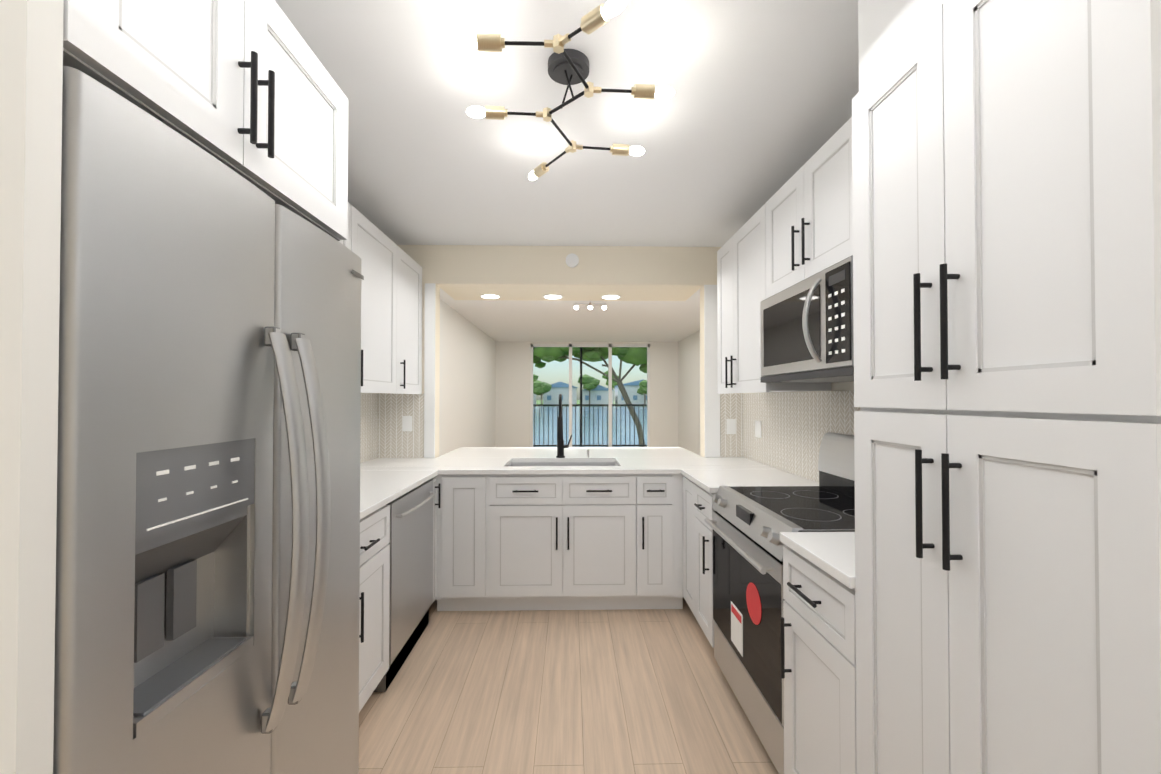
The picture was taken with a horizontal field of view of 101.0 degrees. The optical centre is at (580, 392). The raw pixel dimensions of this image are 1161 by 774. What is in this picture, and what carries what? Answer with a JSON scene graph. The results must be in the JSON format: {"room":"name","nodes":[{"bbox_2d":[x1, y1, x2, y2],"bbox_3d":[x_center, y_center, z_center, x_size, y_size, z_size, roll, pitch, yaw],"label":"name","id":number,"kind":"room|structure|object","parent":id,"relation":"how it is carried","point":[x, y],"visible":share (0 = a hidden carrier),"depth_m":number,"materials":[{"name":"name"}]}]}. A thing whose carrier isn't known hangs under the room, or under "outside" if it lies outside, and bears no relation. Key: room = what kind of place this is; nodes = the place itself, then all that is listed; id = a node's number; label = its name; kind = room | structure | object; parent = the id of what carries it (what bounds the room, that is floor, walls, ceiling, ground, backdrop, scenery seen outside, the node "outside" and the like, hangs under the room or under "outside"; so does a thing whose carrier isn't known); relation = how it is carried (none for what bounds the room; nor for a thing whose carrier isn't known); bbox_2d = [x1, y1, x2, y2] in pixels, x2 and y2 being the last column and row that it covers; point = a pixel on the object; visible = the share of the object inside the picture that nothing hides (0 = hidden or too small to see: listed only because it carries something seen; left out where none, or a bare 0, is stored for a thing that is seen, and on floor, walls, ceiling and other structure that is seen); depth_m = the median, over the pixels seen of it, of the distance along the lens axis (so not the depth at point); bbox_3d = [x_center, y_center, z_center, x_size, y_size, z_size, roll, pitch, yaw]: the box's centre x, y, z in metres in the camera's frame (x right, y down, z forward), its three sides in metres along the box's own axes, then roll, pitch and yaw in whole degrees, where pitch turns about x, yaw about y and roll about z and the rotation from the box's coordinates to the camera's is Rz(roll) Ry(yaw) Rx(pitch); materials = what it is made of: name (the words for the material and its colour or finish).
{"room":"kitchen","nodes":[
{"label":"kitchen","id":0,"kind":"room"},
{"bbox_2d":[0,0,63,773],"bbox_3d":[-1.049,0.107,0.553,0.826,2.520,0.039,0,-1,-1],"label":"wall panel","id":1,"kind":"object","parent":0,"point":[31,58],"visible":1,"depth_m":0.55,"materials":[{"name":"white paint"}]},
{"bbox_2d":[439,299,495,455],"bbox_3d":[-1.828,0.149,7.029,0.120,2.600,6.650,0,-1,-1],"label":"wall","id":2,"kind":"structure","parent":0,"point":[467,408],"depth_m":7.38,"materials":[{"name":"white paint"}]},
{"bbox_2d":[377,245,742,457],"bbox_3d":[0.283,0.109,3.928,4.170,2.600,0.600,0,-1,-1],"label":"wall","id":3,"kind":"structure","parent":0,"point":[538,273],"depth_m":3.64,"materials":[{"name":"beige paint"}]},
{"bbox_2d":[480,294,499,298],"bbox_3d":[-0.763,-0.812,4.048,0.170,0.006,0.170,0,-1,-1],"label":"recessed light","id":4,"kind":"object","parent":3,"relation":"in","point":[490,296],"visible":1,"depth_m":4.03,"materials":[{"name":"white"}]},
{"bbox_2d":[543,294,562,298],"bbox_3d":[-0.233,-0.812,4.059,0.170,0.006,0.170,0,-1,-1],"label":"recessed light","id":5,"kind":"object","parent":3,"relation":"in","point":[552,296],"visible":1,"depth_m":4.03,"materials":[{"name":"white"}]},
{"bbox_2d":[424,283,719,457],"bbox_3d":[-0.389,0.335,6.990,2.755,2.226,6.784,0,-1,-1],"label":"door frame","id":6,"kind":"structure","parent":3,"relation":"attached to","point":[712,421],"depth_m":3.63,"materials":[{"name":"white paint"}]},
{"bbox_2d":[566,253,578,267],"bbox_3d":[-0.062,-0.999,3.619,0.100,0.100,0.030,0,-1,-1],"label":"smoke detector","id":7,"kind":"object","parent":3,"relation":"attached to","point":[572,260],"visible":0.92,"depth_m":3.60,"materials":[{"name":"white plastic"}]},
{"bbox_2d":[601,295,620,298],"bbox_3d":[0.258,-0.812,4.069,0.170,0.006,0.170,0,-1,-1],"label":"recessed light","id":8,"kind":"object","parent":3,"relation":"in","point":[610,296],"visible":1,"depth_m":4.04,"materials":[{"name":"white"}]},
{"bbox_2d":[275,0,858,246],"bbox_3d":[0.429,-1.207,1.042,4.400,0.120,5.450,0,-1,-1],"label":"ceiling","id":9,"kind":"structure","parent":0,"point":[742,126],"depth_m":1.94,"materials":[{"name":"white paint"}]},
{"bbox_2d":[454,0,674,180],"bbox_3d":[-0.046,-1.048,1.685,0.705,0.180,0.990,0,-1,-1],"label":"chandelier","id":10,"kind":"object","parent":9,"relation":"hanging from","point":[568,67],"visible":1,"depth_m":1.56,"materials":[{"name":"gold metal"}]},
{"bbox_2d":[358,598,778,773],"bbox_3d":[0.258,1.465,4.380,5.000,0.100,12.200,0,-1,-1],"label":"floor","id":11,"kind":"structure","parent":0,"point":[638,691],"depth_m":2.14,"materials":[{"name":"brown wood"}]},
{"bbox_2d":[53,65,363,773],"bbox_3d":[-1.004,0.485,0.994,0.895,1.775,0.834,0,-1,-1],"label":"fridge","id":12,"kind":"object","parent":11,"relation":"on","point":[208,528],"visible":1,"depth_m":0.80,"materials":[{"name":"silver metal"}]},
{"bbox_2d":[359,514,362,711],"bbox_3d":[-1.177,0.939,1.644,0.613,0.884,0.450,0,-1,-1],"label":"base cabinet","id":13,"kind":"object","parent":11,"relation":"on","point":[361,515],"depth_m":1.91,"materials":[{"name":"white wood"}]},
{"bbox_2d":[360,498,394,705],"bbox_3d":[-1.183,0.943,1.969,0.613,0.884,0.470,0,-1,-1],"label":"base cabinet","id":14,"kind":"object","parent":11,"relation":"on","point":[375,511],"depth_m":2.06,"materials":[{"name":"white wood"}]},
{"bbox_2d":[373,479,435,691],"bbox_3d":[-1.142,0.954,2.552,0.624,0.867,0.682,0,-1,-1],"label":"dishwasher","id":15,"kind":"object","parent":14,"relation":"in","point":[411,563],"visible":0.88,"depth_m":2.47,"materials":[{"name":"silver metal"}]},
{"bbox_2d":[360,470,439,601],"bbox_3d":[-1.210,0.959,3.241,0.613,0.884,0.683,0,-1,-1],"label":"base cabinet","id":16,"kind":"object","parent":11,"relation":"on","point":[380,490],"depth_m":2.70,"materials":[{"name":"white stone"}]},
{"bbox_2d":[435,470,503,610],"bbox_3d":[-0.716,0.960,3.292,0.410,0.884,0.602,0,-1,-1],"label":"base cabinet","id":17,"kind":"object","parent":11,"relation":"on","point":[471,501],"depth_m":3.00,"materials":[{"name":"white wood"}]},
{"bbox_2d":[360,458,767,469],"bbox_3d":[-0.137,0.502,3.383,2.764,0.030,0.458,0,-1,-1],"label":"countertop","id":18,"kind":"structure","parent":17,"relation":"on","point":[378,463],"depth_m":3.28,"materials":[{"name":"white stone"}]},
{"bbox_2d":[504,458,623,501],"bbox_3d":[-0.123,0.607,3.363,0.787,0.204,0.432,0,-1,-1],"label":"sink","id":19,"kind":"object","parent":18,"relation":"in","point":[525,479],"depth_m":3.01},
{"bbox_2d":[500,502,651,610],"bbox_3d":[-0.082,1.072,3.304,0.995,0.661,0.602,0,-1,-1],"label":"base cabinet","id":20,"kind":"object","parent":11,"relation":"on","point":[561,526],"depth_m":3.01,"materials":[{"name":"white wood"}]},
{"bbox_2d":[620,470,684,608],"bbox_3d":[0.465,0.960,3.317,0.381,0.884,0.602,0,-1,-1],"label":"base cabinet","id":21,"kind":"object","parent":11,"relation":"on","point":[662,490],"depth_m":3.02,"materials":[{"name":"white wood"}]},
{"bbox_2d":[681,469,780,472],"bbox_3d":[0.943,0.960,3.292,0.608,0.884,0.672,0,-1,-1],"label":"base cabinet","id":22,"kind":"object","parent":11,"relation":"on","point":[682,470],"depth_m":2.96,"materials":[{"name":"white stone"}]},
{"bbox_2d":[681,473,788,605],"bbox_3d":[0.952,0.954,2.838,0.608,0.884,0.367,0,-1,-1],"label":"base cabinet","id":23,"kind":"object","parent":11,"relation":"on","point":[685,479],"depth_m":2.92,"materials":[{"name":"white wood"}]},
{"bbox_2d":[689,477,836,647],"bbox_3d":[0.957,0.951,2.592,0.608,0.884,0.395,0,-1,-1],"label":"base cabinet","id":24,"kind":"object","parent":11,"relation":"on","point":[702,490],"depth_m":2.57,"materials":[{"name":"white wood"}]},
{"bbox_2d":[704,432,854,773],"bbox_3d":[0.939,0.790,1.998,0.654,1.190,0.790,0,-1,-1],"label":"range","id":25,"kind":"object","parent":11,"relation":"on","point":[747,524],"visible":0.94,"depth_m":1.94,"materials":[{"name":"silver metal"}]},
{"bbox_2d":[779,537,856,773],"bbox_3d":[0.983,0.936,1.396,0.608,0.884,0.403,0,-1,-1],"label":"base cabinet","id":26,"kind":"object","parent":11,"relation":"on","point":[818,647],"depth_m":1.38,"materials":[{"name":"white wood"}]},
{"bbox_2d":[852,0,1160,773],"bbox_3d":[0.977,0.113,0.891,0.640,2.517,0.620,0,-1,-1],"label":"pantry","id":27,"kind":"object","parent":11,"relation":"on","point":[1006,171],"visible":1,"depth_m":0.78,"materials":[{"name":"white wood"}]},
{"bbox_2d":[440,288,699,341],"bbox_3d":[0.216,-1.210,7.139,4.370,0.120,6.750,0,-1,-1],"label":"ceiling","id":28,"kind":"structure","parent":0,"point":[566,321],"depth_m":7.50,"materials":[{"name":"white paint"}]},
{"bbox_2d":[573,301,606,309],"bbox_3d":[0.118,-1.086,5.852,0.412,0.160,0.136,0,-1,-1],"label":"ceiling fixture","id":29,"kind":"object","parent":28,"relation":"attached to","point":[589,306],"visible":0.79,"depth_m":5.82,"materials":[{"name":"silver metal"}]},
{"bbox_2d":[495,341,677,446],"bbox_3d":[0.146,0.192,10.471,4.210,2.600,0.150,0,-1,-1],"label":"wall","id":30,"kind":"structure","parent":0,"point":[513,393],"depth_m":10.38,"materials":[{"name":"white paint"}]},
{"bbox_2d":[531,344,649,446],"bbox_3d":[0.216,0.217,10.467,2.600,2.550,0.080,0,-1,-1],"label":"door","id":31,"kind":"structure","parent":30,"relation":"in","point":[609,397],"depth_m":10.45,"materials":[{"name":"clear glass"}]},
{"bbox_2d":[678,331,699,454],"bbox_3d":[2.261,0.150,7.115,0.120,2.600,6.650,0,-1,-1],"label":"wall","id":32,"kind":"structure","parent":0,"point":[688,393],"depth_m":9.45,"materials":[{"name":"white paint"}]},
{"bbox_2d":[743,381,853,477],"bbox_3d":[1.373,0.112,0.985,0.150,2.520,5.330,0,-1,-1],"label":"wall","id":33,"kind":"structure","parent":0,"point":[842,386],"depth_m":2.33,"materials":[{"name":"white paint"}]},
{"bbox_2d":[717,244,724,392],"bbox_3d":[1.087,-0.477,3.021,0.332,0.950,0.381,0,-1,-1],"label":"upper cabinet","id":34,"kind":"object","parent":33,"relation":"attached to","point":[721,252],"depth_m":3.14,"materials":[{"name":"white wood"}]},
{"bbox_2d":[761,176,792,300],"bbox_3d":[1.104,-0.713,2.185,0.332,0.499,0.465,0,-1,-1],"label":"upper cabinet","id":35,"kind":"object","parent":33,"relation":"attached to","point":[777,213],"depth_m":2.29,"materials":[{"name":"white wood"}]},
{"bbox_2d":[725,208,831,392],"bbox_3d":[1.095,-0.482,2.655,0.332,0.950,0.621,0,-1,-1],"label":"upper cabinet","id":36,"kind":"object","parent":33,"relation":"attached to","point":[743,249],"depth_m":2.71,"materials":[{"name":"white wood"}]},
{"bbox_2d":[720,390,860,482],"bbox_3d":[1.178,0.234,2.429,0.178,0.482,2.430,0,-1,-1],"label":"backsplash","id":37,"kind":"structure","parent":33,"relation":"attached to","point":[785,431],"depth_m":2.92,"materials":[{"name":"tile"}]},
{"bbox_2d":[793,128,844,284],"bbox_3d":[1.111,-0.717,1.855,0.332,0.499,0.465,0,-1,-1],"label":"upper cabinet","id":38,"kind":"object","parent":33,"relation":"attached to","point":[796,227],"depth_m":1.91,"materials":[{"name":"white wood"}]},
{"bbox_2d":[761,255,853,382],"bbox_3d":[1.054,-0.258,2.013,0.439,0.407,0.784,0,-1,-1],"label":"microwave","id":39,"kind":"object","parent":38,"relation":"attached to","point":[807,332],"visible":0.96,"depth_m":1.87,"materials":[{"name":"silver metal"}]},
{"bbox_2d":[841,117,852,258],"bbox_3d":[1.120,-0.497,1.453,0.332,0.950,0.474,0,-1,-1],"label":"upper cabinet","id":40,"kind":"object","parent":33,"relation":"attached to","point":[846,130],"depth_m":1.71,"materials":[{"name":"white wood"}]},
{"bbox_3d":[-1.555,0.112,0.923,0.170,2.520,5.330,0,-1,-1],"label":"wall","id":41,"kind":"structure","parent":0,"visible":0},
{"bbox_2d":[63,0,347,240],"bbox_3d":[-1.039,-0.628,0.958,0.858,0.400,0.746,0,-1,-1],"label":"upper cabinet","id":42,"kind":"object","parent":41,"relation":"attached to","point":[251,92],"visible":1,"depth_m":0.89,"materials":[{"name":"white wood"}]},
{"bbox_2d":[360,393,423,462],"bbox_3d":[-1.328,0.235,2.512,0.350,0.482,2.160,0,-1,-1],"label":"backsplash","id":43,"kind":"structure","parent":41,"relation":"attached to","point":[392,425],"depth_m":3.58,"materials":[{"name":"tile"}]},
{"bbox_2d":[339,202,362,341],"bbox_3d":[-1.328,-0.488,2.181,0.332,0.950,0.635,0,-1,-1],"label":"upper cabinet","id":44,"kind":"object","parent":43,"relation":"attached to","point":[354,242],"depth_m":2.50,"materials":[{"name":"white wood"}]},
{"bbox_2d":[361,216,402,393],"bbox_3d":[-1.339,-0.481,2.751,0.332,0.950,0.775,0,-1,-1],"label":"upper cabinet","id":45,"kind":"object","parent":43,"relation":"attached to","point":[391,320],"depth_m":2.84,"materials":[{"name":"white wood"}]},
{"bbox_2d":[403,251,421,393],"bbox_3d":[-1.351,-0.474,3.300,0.332,0.950,0.594,0,-1,-1],"label":"upper cabinet","id":46,"kind":"object","parent":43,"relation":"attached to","point":[412,271],"depth_m":3.40,"materials":[{"name":"white wood"}]},
{"label":"outside","id":47,"kind":"structure","parent":0,"visible":0},
{"bbox_2d":[536,400,614,403],"bbox_3d":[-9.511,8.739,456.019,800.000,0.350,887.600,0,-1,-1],"label":"ground","id":48,"kind":"structure","parent":47,"point":[539,401],"depth_m":465.35,"materials":[{"name":"green plant"}]},
{"bbox_2d":[533,347,646,446],"bbox_3d":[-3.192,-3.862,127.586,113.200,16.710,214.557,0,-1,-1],"label":"tree","id":49,"kind":"object","parent":48,"relation":"on","point":[560,353],"depth_m":21.94,"materials":[{"name":"green plant"}]},
{"bbox_2d":[533,379,646,403],"bbox_3d":[3.728,-0.001,212.634,157.466,11.087,16.200,0,-1,-1],"label":"mountain","id":50,"kind":"structure","parent":48,"relation":"on","point":[600,389],"depth_m":205.03,"materials":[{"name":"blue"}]},
{"bbox_2d":[533,406,646,446],"bbox_3d":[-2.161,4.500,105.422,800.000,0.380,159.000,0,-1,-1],"label":"lake","id":51,"kind":"structure","parent":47,"point":[553,426],"depth_m":53.03,"materials":[{"name":"blue liquid"}]},
{"bbox_3d":[0.161,0.179,11.422,5.700,3.150,1.750,0,-1,-1],"label":"floor","id":52,"kind":"structure","parent":0,"visible":0},
{"bbox_2d":[533,347,646,446],"bbox_3d":[0.145,0.168,12.147,5.700,2.710,0.060,0,-1,-1],"label":"rail","id":53,"kind":"object","parent":52,"relation":"on","point":[589,405],"depth_m":12.13,"materials":[{"name":"grey metal"}]}
]}

